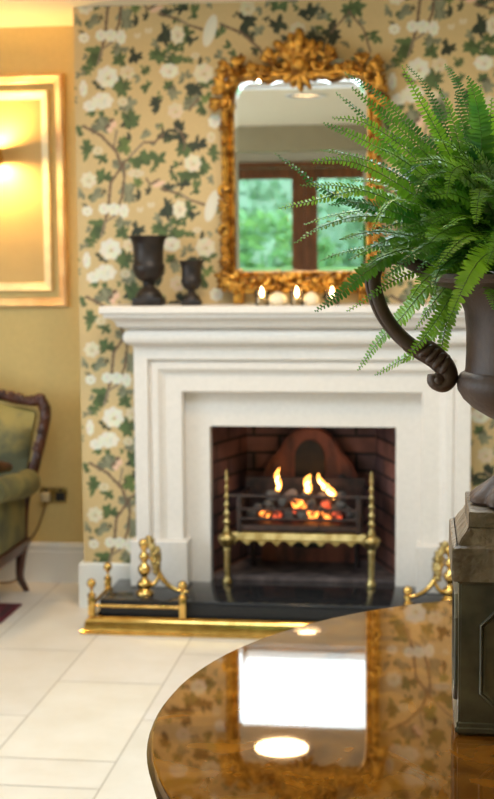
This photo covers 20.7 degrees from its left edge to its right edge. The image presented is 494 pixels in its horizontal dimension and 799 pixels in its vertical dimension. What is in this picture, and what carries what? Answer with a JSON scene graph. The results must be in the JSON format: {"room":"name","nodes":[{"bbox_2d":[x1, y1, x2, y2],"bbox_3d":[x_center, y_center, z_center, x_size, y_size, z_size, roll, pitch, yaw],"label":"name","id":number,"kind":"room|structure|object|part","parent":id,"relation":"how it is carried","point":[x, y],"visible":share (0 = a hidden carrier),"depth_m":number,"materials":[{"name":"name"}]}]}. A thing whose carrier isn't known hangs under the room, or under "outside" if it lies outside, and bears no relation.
{"room":"living room","nodes":[
{"label":"living room","id":0,"kind":"room"},
{"bbox_2d":[0,26,83,542],"bbox_3d":[-0.080,-0.379,5.678,5.900,2.370,0.001,0,6,7],"label":"wall","id":1,"kind":"structure","parent":0,"point":[40,346],"depth_m":5.79,"materials":[{"name":"paint"}]},
{"bbox_2d":[0,492,50,583],"bbox_3d":[-1.111,0.603,5.861,0.522,0.402,0.042,0,6,2],"label":"plug","id":2,"kind":"object","parent":1,"relation":"attached to","point":[45,497],"visible":0.73,"depth_m":5.84,"materials":[{"name":"beige plastic"}]},
{"bbox_2d":[0,73,68,306],"bbox_3d":[-1.345,-0.883,5.772,1.166,0.975,0.030,0,6,7],"label":"picture frame","id":3,"kind":"object","parent":1,"relation":"attached to","point":[26,259],"visible":1,"depth_m":5.72,"materials":[{"name":"beige wood"}]},
{"bbox_2d":[0,148,2,164],"bbox_3d":[-1.070,-1.018,5.666,0.098,0.064,0.134,0,6,7],"label":"wall sconce","id":4,"kind":"object","parent":3,"relation":"attached to","point":[1,156],"visible":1,"depth_m":5.64,"materials":[{"name":"gold metal"}]},
{"bbox_3d":[-1.343,-0.884,5.786,0.966,0.775,0.002,0,6,7],"label":"panel","id":5,"kind":"part","parent":3,"relation":"part of","materials":[{"name":"paint"}]},
{"bbox_3d":[-1.344,-0.883,5.777,1.034,0.843,0.019,0,6,7],"label":"moulding","id":6,"kind":"part","parent":3,"relation":"part of","materials":[{"name":"beige paint"}]},
{"bbox_2d":[0,542,83,582],"bbox_3d":[-1.803,0.703,6.005,2.411,0.175,0.020,0,6,7],"label":"baseboard","id":7,"kind":"structure","parent":1,"relation":"attached to","point":[57,562],"depth_m":5.87,"materials":[{"name":"white paint"}]},
{"bbox_2d":[40,487,67,502],"bbox_3d":[-0.838,0.415,5.853,0.120,0.066,0.012,0,6,7],"label":"wall socket","id":8,"kind":"object","parent":1,"relation":"attached to","point":[58,495],"visible":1,"depth_m":5.85,"materials":[{"name":"gold metal"}]},
{"bbox_2d":[56,492,64,500],"bbox_3d":[-0.808,0.421,5.847,0.042,0.038,0.002,0,6,7],"label":"outlet","id":9,"kind":"object","parent":8,"relation":"attached to","point":[60,496],"depth_m":5.85,"materials":[{"name":"black plastic"}]},
{"bbox_2d":[0,581,259,798],"bbox_3d":[-0.556,1.197,2.053,5.900,0.002,7.600,0,6,7],"label":"floor","id":10,"kind":"structure","parent":0,"point":[78,712],"depth_m":4.38,"materials":[{"name":"tile"}]},
{"bbox_2d":[0,603,21,623],"bbox_3d":[-1.980,0.947,4.486,1.852,0.008,2.288,0,6,7],"label":"rug","id":11,"kind":"object","parent":10,"relation":"on","point":[6,609],"visible":1,"depth_m":5.40,"materials":[{"name":"red fabric"}]},
{"bbox_2d":[0,389,50,591],"bbox_3d":[-1.250,0.387,5.428,0.806,0.929,0.660,0,6,7],"label":"armchair","id":12,"kind":"object","parent":10,"relation":"on","point":[21,454],"visible":1,"depth_m":5.61,"materials":[{"name":"green fabric"}]},
{"bbox_3d":[-0.971,0.496,5.414,0.036,0.222,0.470,0,6,7],"label":"arm panel","id":13,"kind":"part","parent":12,"relation":"part of","materials":[{"name":"green fabric"}]},
{"bbox_3d":[-1.247,0.631,5.444,0.607,0.057,0.570,0,6,7],"label":"seat rail","id":14,"kind":"part","parent":12,"relation":"part of","materials":[{"name":"brown wood"}]},
{"bbox_3d":[-1.218,0.217,5.674,0.670,0.482,0.132,0,6,7],"label":"backrest","id":15,"kind":"part","parent":12,"relation":"part of","materials":[{"name":"green fabric"}]},
{"bbox_3d":[-0.943,0.719,5.686,0.056,0.210,0.104,0,6,7],"label":"leg","id":16,"kind":"part","parent":12,"relation":"part of","materials":[{"name":"brown wood"}]},
{"bbox_2d":[80,562,412,638],"bbox_3d":[0.197,0.764,5.142,1.610,0.206,0.385,0,6,7],"label":"fender","id":17,"kind":"object","parent":10,"relation":"on","point":[95,624],"visible":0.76,"depth_m":5.03,"materials":[{"name":"gold metal"}]},
{"bbox_3d":[-0.585,0.744,5.083,0.035,0.144,0.035,0,6,7],"label":"post","id":18,"kind":"part","parent":17,"relation":"part of","materials":[{"name":"gold metal"}]},
{"bbox_3d":[-0.568,0.762,5.218,0.014,0.014,0.248,0,6,7],"label":"rope rail","id":19,"kind":"part","parent":17,"relation":"part of","materials":[{"name":"gold metal"}]},
{"bbox_3d":[-0.551,0.716,5.347,0.035,0.144,0.035,0,6,7],"label":"post","id":20,"kind":"part","parent":17,"relation":"part of","materials":[{"name":"gold metal"}]},
{"bbox_3d":[-0.412,0.777,5.064,0.328,0.014,0.014,0,6,7],"label":"rope rail","id":21,"kind":"part","parent":17,"relation":"part of","materials":[{"name":"gold metal"}]},
{"bbox_3d":[-0.240,0.746,5.039,0.035,0.144,0.035,0,6,7],"label":"post","id":22,"kind":"part","parent":17,"relation":"part of","materials":[{"name":"gold metal"}]},
{"bbox_3d":[0.587,0.752,4.932,0.035,0.144,0.035,0,6,7],"label":"post","id":23,"kind":"part","parent":17,"relation":"part of","materials":[{"name":"gold metal"}]},
{"bbox_2d":[100,579,443,620],"bbox_3d":[0.204,0.800,5.200,1.490,0.120,0.374,0,6,7],"label":"hearth slab","id":24,"kind":"object","parent":10,"relation":"on","point":[241,599],"visible":0.49,"depth_m":5.10,"materials":[{"name":"black stone"}]},
{"bbox_2d":[136,535,188,596],"bbox_3d":[-0.325,0.633,5.152,0.207,0.230,0.069,0,6,7],"label":"andiron","id":25,"kind":"object","parent":24,"relation":"on","point":[144,584],"visible":0.99,"depth_m":5.15,"materials":[{"name":"gold metal"}]},
{"bbox_2d":[99,303,470,593],"bbox_3d":[0.207,0.187,5.191,1.506,1.102,0.265,0,6,7],"label":"fireplace surround","id":26,"kind":"object","parent":24,"relation":"on","point":[199,368],"visible":0.74,"depth_m":5.19,"materials":[{"name":"stone"}]},
{"bbox_2d":[128,235,167,305],"bbox_3d":[-0.377,-0.494,5.167,0.152,0.266,0.152,0,6,7],"label":"urn vase","id":27,"kind":"object","parent":26,"relation":"on","point":[148,267],"visible":1,"depth_m":5.12,"materials":[{"name":"black metal"}]},
{"bbox_2d":[128,235,167,283],"bbox_3d":[-0.377,-0.534,5.162,0.152,0.184,0.152,0,6,7],"label":"bowl","id":28,"kind":"object","parent":27,"relation":"on","point":[148,267],"depth_m":5.11,"materials":[{"name":"black metal"}]},
{"bbox_2d":[179,260,203,305],"bbox_3d":[-0.212,-0.445,5.150,0.097,0.170,0.097,0,6,7],"label":"urn vase","id":29,"kind":"object","parent":26,"relation":"on","point":[191,280],"visible":1,"depth_m":5.12,"materials":[{"name":"black metal"}]},
{"bbox_2d":[179,260,203,290],"bbox_3d":[-0.212,-0.471,5.147,0.097,0.118,0.097,0,6,7],"label":"bowl","id":30,"kind":"object","parent":29,"relation":"on","point":[191,280],"depth_m":5.12,"materials":[{"name":"black metal"}]},
{"bbox_2d":[254,287,268,304],"bbox_3d":[0.056,-0.389,5.079,0.058,0.070,0.058,0,6,7],"label":"votive candle","id":31,"kind":"object","parent":26,"relation":"on","point":[257,301],"visible":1,"depth_m":5.07,"materials":[{"name":"clear glass"}]},
{"bbox_2d":[269,292,286,305],"bbox_3d":[0.116,-0.379,5.069,0.072,0.051,0.068,0,6,7],"label":"ornament","id":32,"kind":"object","parent":26,"relation":"on","point":[277,298],"visible":1,"depth_m":5.05,"materials":[{"name":"beige wax"}]},
{"bbox_2d":[99,303,465,328],"bbox_3d":[0.201,-0.314,5.123,1.506,0.090,0.235,0,6,7],"label":"mantel shelf","id":33,"kind":"object","parent":26,"relation":"attached to","point":[126,316],"depth_m":5.06,"materials":[{"name":"stone"}]},
{"bbox_3d":[0.206,-0.240,5.163,1.354,0.070,0.170,0,6,7],"label":"roll moulding","id":34,"kind":"part","parent":26,"relation":"part of","materials":[{"name":"stone"}]},
{"bbox_2d":[289,287,303,304],"bbox_3d":[0.187,-0.388,5.062,0.058,0.070,0.058,0,6,7],"label":"votive candle","id":35,"kind":"object","parent":26,"relation":"on","point":[292,301],"visible":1,"depth_m":5.05,"materials":[{"name":"clear glass"}]},
{"bbox_2d":[208,27,391,303],"bbox_3d":[0.201,-0.881,5.128,0.694,1.036,0.084,0,6,7],"label":"wall mirror","id":36,"kind":"object","parent":26,"relation":"on","point":[282,108],"visible":0.84,"depth_m":5.15,"materials":[{"name":"gold metal"}]},
{"bbox_2d":[235,77,366,270],"bbox_3d":[0.204,-0.860,5.151,0.517,0.747,0.001,0,6,7],"label":"mirror glass","id":37,"kind":"object","parent":36,"relation":"on","point":[273,116],"depth_m":5.15,"materials":[{"name":"silver metal"}]},
{"bbox_3d":[0.211,0.175,5.230,1.292,0.778,0.125,0,6,7],"label":"architrave","id":38,"kind":"part","parent":26,"relation":"part of","materials":[{"name":"stone"}]},
{"bbox_2d":[303,292,319,304],"bbox_3d":[0.241,-0.378,5.053,0.061,0.051,0.057,0,6,7],"label":"ornament","id":39,"kind":"object","parent":26,"relation":"on","point":[311,298],"visible":1,"depth_m":5.03,"materials":[{"name":"beige wax"}]},
{"bbox_2d":[324,288,339,304],"bbox_3d":[0.318,-0.387,5.045,0.058,0.070,0.058,0,6,7],"label":"votive candle","id":40,"kind":"object","parent":26,"relation":"on","point":[325,291],"visible":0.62,"depth_m":5.04,"materials":[{"name":"clear glass"}]},
{"bbox_2d":[218,470,380,587],"bbox_3d":[0.219,0.489,5.408,0.639,0.455,0.336,0,6,7],"label":"grate","id":41,"kind":"object","parent":24,"relation":"on","point":[254,492],"visible":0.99,"depth_m":5.30,"materials":[{"name":"gold metal"}]},
{"bbox_3d":[-0.079,0.501,5.314,0.073,0.455,0.073,0,6,7],"label":"finial post","id":42,"kind":"part","parent":41,"relation":"part of","materials":[{"name":"gold metal"}]},
{"bbox_2d":[246,510,256,516],"bbox_3d":[0.018,0.460,5.388,0.044,0.037,0.034,-1,6,-9],"label":"coal","id":43,"kind":"object","parent":41,"relation":"in","point":[251,513],"visible":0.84,"depth_m":5.37,"materials":[{"name":"grey stone"}]},
{"bbox_3d":[0.027,0.589,5.584,0.027,0.202,0.022,0,6,7],"label":"leg","id":44,"kind":"part","parent":41,"relation":"part of","materials":[{"name":"metal"}]},
{"bbox_2d":[254,503,262,512],"bbox_3d":[0.046,0.439,5.444,0.038,0.039,0.052,-1,6,-1],"label":"coal","id":45,"kind":"object","parent":41,"relation":"in","point":[257,505],"visible":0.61,"depth_m":5.43,"materials":[{"name":"grey stone"}]},
{"bbox_2d":[259,511,270,516],"bbox_3d":[0.068,0.457,5.388,0.044,0.035,0.047,2,6,21],"label":"coal","id":46,"kind":"object","parent":41,"relation":"in","point":[261,513],"visible":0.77,"depth_m":5.38,"materials":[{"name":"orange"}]},
{"bbox_2d":[262,500,273,507],"bbox_3d":[0.081,0.417,5.379,0.046,0.032,0.054,-6,8,-40],"label":"coal","id":47,"kind":"object","parent":46,"relation":"on","point":[267,503],"visible":0.99,"depth_m":5.36,"materials":[{"name":"grey stone"}]},
{"bbox_2d":[272,511,281,517],"bbox_3d":[0.121,0.456,5.378,0.040,0.037,0.039,-3,6,-22],"label":"coal","id":48,"kind":"object","parent":41,"relation":"in","point":[276,514],"visible":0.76,"depth_m":5.37,"materials":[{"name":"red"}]},
{"bbox_2d":[278,498,288,506],"bbox_3d":[0.148,0.411,5.393,0.047,0.040,0.054,-2,6,-11],"label":"coal","id":49,"kind":"object","parent":41,"relation":"in","point":[282,502],"visible":0.97,"depth_m":5.37,"materials":[{"name":"grey stone"}]},
{"bbox_2d":[283,511,293,517],"bbox_3d":[0.165,0.458,5.372,0.041,0.044,0.042,-4,7,-30],"label":"coal","id":50,"kind":"object","parent":41,"relation":"in","point":[287,514],"visible":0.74,"depth_m":5.36,"materials":[{"name":"grey stone"}]},
{"bbox_2d":[284,489,297,502],"bbox_3d":[0.176,0.389,5.444,0.058,0.057,0.046,2,7,23],"label":"coal","id":51,"kind":"object","parent":41,"relation":"in","point":[291,491],"visible":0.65,"depth_m":5.43,"materials":[{"name":"grey stone"}]},
{"bbox_3d":[0.201,0.379,5.265,0.566,0.012,0.012,0,6,7],"label":"rail","id":52,"kind":"part","parent":41,"relation":"part of","materials":[{"name":"metal"}]},
{"bbox_2d":[236,476,364,532],"bbox_3d":[0.220,0.419,5.416,0.490,0.168,0.306,0,6,7],"label":"basket","id":53,"kind":"object","parent":41,"relation":"on","point":[254,492],"depth_m":5.34,"materials":[{"name":"metal"}]},
{"bbox_2d":[295,511,307,517],"bbox_3d":[0.218,0.459,5.365,0.050,0.045,0.044,3,7,26],"label":"coal","id":54,"kind":"object","parent":41,"relation":"in","point":[300,514],"visible":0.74,"depth_m":5.35,"materials":[{"name":"grey stone"}]},
{"bbox_2d":[291,499,303,507],"bbox_3d":[0.203,0.416,5.380,0.050,0.036,0.038,-4,7,-28],"label":"coal","id":55,"kind":"object","parent":54,"relation":"on","point":[295,503],"visible":0.99,"depth_m":5.37,"materials":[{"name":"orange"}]},
{"bbox_2d":[302,504,310,514],"bbox_3d":[0.243,0.442,5.418,0.047,0.046,0.042,-1,6,-10],"label":"coal","id":56,"kind":"object","parent":41,"relation":"in","point":[305,505],"visible":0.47,"depth_m":5.41,"materials":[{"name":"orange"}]},
{"bbox_2d":[300,490,313,502],"bbox_3d":[0.240,0.388,5.430,0.050,0.060,0.054,5,8,41],"label":"coal","id":57,"kind":"object","parent":56,"relation":"on","point":[305,500],"visible":0.66,"depth_m":5.42,"materials":[{"name":"black stone"}]},
{"bbox_2d":[304,475,311,493],"bbox_3d":[0.243,0.339,5.405,0.033,0.077,0.035,0,6,7],"label":"flame","id":58,"kind":"object","parent":57,"relation":"on","point":[308,487],"visible":1,"depth_m":5.40,"materials":[{"name":"yellow"}]},
{"bbox_2d":[306,499,315,508],"bbox_3d":[0.256,0.417,5.380,0.042,0.047,0.044,3,7,29],"label":"coal","id":59,"kind":"object","parent":41,"relation":"in","point":[311,504],"visible":0.94,"depth_m":5.36,"materials":[{"name":"grey stone"}]},
{"bbox_2d":[309,511,318,517],"bbox_3d":[0.263,0.460,5.367,0.037,0.043,0.046,3,7,28],"label":"coal","id":60,"kind":"object","parent":41,"relation":"in","point":[314,514],"visible":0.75,"depth_m":5.35,"materials":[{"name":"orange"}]},
{"bbox_2d":[316,504,325,514],"bbox_3d":[0.298,0.442,5.423,0.047,0.048,0.042,-1,6,-7],"label":"coal","id":61,"kind":"object","parent":41,"relation":"in","point":[320,506],"visible":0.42,"depth_m":5.41,"materials":[{"name":"grey stone"}]},
{"bbox_2d":[317,491,328,500],"bbox_3d":[0.309,0.389,5.438,0.061,0.040,0.062,-2,6,-17],"label":"coal","id":62,"kind":"object","parent":41,"relation":"in","point":[324,493],"visible":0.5,"depth_m":5.43,"materials":[{"name":"grey stone"}]},
{"bbox_2d":[317,473,325,489],"bbox_3d":[0.299,0.329,5.408,0.037,0.070,0.021,0,6,7],"label":"flame","id":63,"kind":"object","parent":62,"relation":"on","point":[320,480],"visible":1,"depth_m":5.40,"materials":[{"name":"yellow"}]},
{"bbox_2d":[321,512,330,518],"bbox_3d":[0.315,0.460,5.356,0.042,0.042,0.045,1,6,16],"label":"coal","id":64,"kind":"object","parent":41,"relation":"in","point":[323,514],"visible":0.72,"depth_m":5.34,"materials":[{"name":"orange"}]},
{"bbox_2d":[320,499,331,508],"bbox_3d":[0.315,0.415,5.368,0.044,0.038,0.047,4,8,38],"label":"coal","id":65,"kind":"object","parent":64,"relation":"on","point":[327,504],"visible":0.99,"depth_m":5.35,"materials":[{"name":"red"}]},
{"bbox_2d":[330,504,337,514],"bbox_3d":[0.349,0.443,5.407,0.044,0.049,0.053,4,7,36],"label":"coal","id":66,"kind":"object","parent":41,"relation":"in","point":[334,506],"visible":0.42,"depth_m":5.39,"materials":[{"name":"grey stone"}]},
{"bbox_2d":[325,484,335,495],"bbox_3d":[0.333,0.367,5.386,0.044,0.064,0.035,0,6,7],"label":"flame","id":67,"kind":"object","parent":66,"relation":"on","point":[329,490],"visible":0.84,"depth_m":5.38,"materials":[{"name":"yellow"}]},
{"bbox_2d":[333,491,346,501],"bbox_3d":[0.372,0.392,5.420,0.058,0.049,0.063,1,6,9],"label":"coal","id":68,"kind":"object","parent":66,"relation":"on","point":[339,493],"visible":0.63,"depth_m":5.40,"materials":[{"name":"black stone"}]},
{"bbox_2d":[331,512,341,518],"bbox_3d":[0.357,0.461,5.352,0.044,0.039,0.043,-5,7,-35],"label":"coal","id":69,"kind":"object","parent":41,"relation":"in","point":[335,515],"visible":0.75,"depth_m":5.34,"materials":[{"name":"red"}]},
{"bbox_2d":[336,501,347,508],"bbox_3d":[0.373,0.418,5.340,0.047,0.036,0.047,5,8,42],"label":"coal","id":70,"kind":"object","parent":41,"relation":"in","point":[340,505],"visible":0.95,"depth_m":5.32,"materials":[{"name":"grey stone"}]},
{"bbox_2d":[345,512,355,518],"bbox_3d":[0.411,0.459,5.345,0.039,0.045,0.037,-1,6,-9],"label":"coal","id":71,"kind":"object","parent":41,"relation":"in","point":[349,515],"visible":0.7,"depth_m":5.33,"materials":[{"name":"grey stone"}]},
{"bbox_3d":[0.448,0.591,5.529,0.027,0.202,0.022,0,6,7],"label":"leg","id":72,"kind":"part","parent":41,"relation":"part of","materials":[{"name":"metal"}]},
{"bbox_3d":[0.483,0.504,5.242,0.073,0.455,0.073,0,6,7],"label":"finial post","id":73,"kind":"part","parent":41,"relation":"part of","materials":[{"name":"gold metal"}]},
{"bbox_2d":[403,541,452,600],"bbox_3d":[0.686,0.639,5.022,0.207,0.230,0.069,0,6,7],"label":"andiron","id":74,"kind":"object","parent":24,"relation":"on","point":[438,563],"visible":0.89,"depth_m":5.00,"materials":[{"name":"gold metal"}]},
{"bbox_2d":[147,600,493,798],"bbox_3d":[0.636,0.832,1.986,1.552,0.722,1.552,-6,8,-44],"label":"round table","id":75,"kind":"object","parent":10,"relation":"on","point":[357,705],"visible":0.96,"depth_m":1.99,"materials":[{"name":"brown wood"}]},
{"bbox_2d":[365,258,493,508],"bbox_3d":[0.411,-0.034,1.956,0.320,0.369,0.379,-6,8,-43],"label":"urn","id":76,"kind":"object","parent":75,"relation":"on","point":[475,384],"visible":0.77,"depth_m":1.93,"materials":[{"name":"metal"}]},
{"bbox_2d":[275,64,493,375],"bbox_3d":[0.356,-0.252,1.954,0.608,0.481,0.500,-2,6,-11],"label":"potted fern","id":77,"kind":"object","parent":76,"relation":"in","point":[448,225],"visible":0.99,"depth_m":1.92,"materials":[{"name":"green plant"}]},
{"bbox_3d":[0.237,-0.124,1.969,0.131,0.189,0.030,0,6,7],"label":"handle","id":78,"kind":"part","parent":76,"relation":"part of","materials":[{"name":"brown metal"}]},
{"bbox_3d":[0.274,-0.050,1.972,0.068,0.081,0.057,0,6,7],"label":"handle","id":79,"kind":"part","parent":76,"relation":"part of","materials":[{"name":"brown metal"}]},
{"bbox_2d":[422,271,493,418],"bbox_3d":[0.411,-0.071,1.952,0.320,0.226,0.320,0,6,7],"label":"bowl","id":80,"kind":"object","parent":76,"relation":"on","point":[475,384],"depth_m":1.91,"materials":[{"name":"brown metal"}]},
{"bbox_2d":[449,491,493,735],"bbox_3d":[0.411,0.309,1.992,0.222,0.319,0.222,0,6,7],"label":"plinth","id":81,"kind":"object","parent":75,"relation":"on","point":[471,532],"visible":0.99,"depth_m":1.91,"materials":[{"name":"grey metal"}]},
{"bbox_3d":[0.310,0.356,2.011,0.006,0.159,0.143,0,6,7],"label":"panel moulding","id":82,"kind":"part","parent":81,"relation":"part of","materials":[{"name":"green metal"}]},
{"bbox_3d":[0.399,0.368,1.896,0.143,0.159,0.006,0,6,7],"label":"panel moulding","id":83,"kind":"part","parent":81,"relation":"part of","materials":[{"name":"green metal"}]},
{"bbox_2d":[0,0,286,27],"bbox_3d":[-0.573,-1.161,1.806,5.900,0.001,7.600,0,6,7],"label":"ceiling","id":84,"kind":"structure","parent":0,"point":[13,13],"depth_m":5.23,"materials":[{"name":"paint"}]},
{"bbox_2d":[73,0,493,562],"bbox_3d":[0.242,-0.356,5.436,1.778,2.370,0.400,0,6,7],"label":"wall","id":85,"kind":"structure","parent":0,"point":[148,137],"depth_m":5.23,"materials":[{"name":"paper"}]},
{"bbox_2d":[78,560,130,607],"bbox_3d":[-0.499,0.729,5.637,0.308,0.182,0.419,0,6,7],"label":"baseboard","id":86,"kind":"structure","parent":85,"relation":"attached to","point":[87,570],"depth_m":5.44,"materials":[{"name":"white paint"}]},
{"bbox_2d":[212,426,395,582],"bbox_3d":[0.247,0.423,5.518,0.770,0.797,0.340,0,6,7],"label":"firebox","id":87,"kind":"object","parent":85,"relation":"in","point":[243,451],"visible":0.23,"depth_m":5.58,"materials":[{"name":"brick"}]},
{"bbox_2d":[261,427,357,562],"bbox_3d":[0.263,0.394,5.640,0.410,0.574,0.042,0,6,7],"label":"fireback","id":88,"kind":"object","parent":87,"relation":"in","point":[305,451],"visible":0.37,"depth_m":5.62,"materials":[{"name":"metal"}]},
{"bbox_3d":[0.096,0.441,5.434,0.050,0.038,0.050,-3,7,-27],"label":"coal","id":89,"kind":"object","parent":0,"visible":0},
{"bbox_2d":[265,490,279,502],"bbox_3d":[0.105,0.392,5.447,0.058,0.052,0.060,-3,6,-19],"label":"coal","id":90,"kind":"object","parent":89,"relation":"on","point":[270,492],"visible":0.72,"depth_m":5.43,"materials":[{"name":"black stone"}]},
{"bbox_2d":[275,468,281,490],"bbox_3d":[0.124,0.321,5.419,0.028,0.096,0.024,0,6,7],"label":"flame","id":91,"kind":"object","parent":90,"relation":"on","point":[277,479],"visible":1,"depth_m":5.41,"materials":[{"name":"yellow"}]}
]}

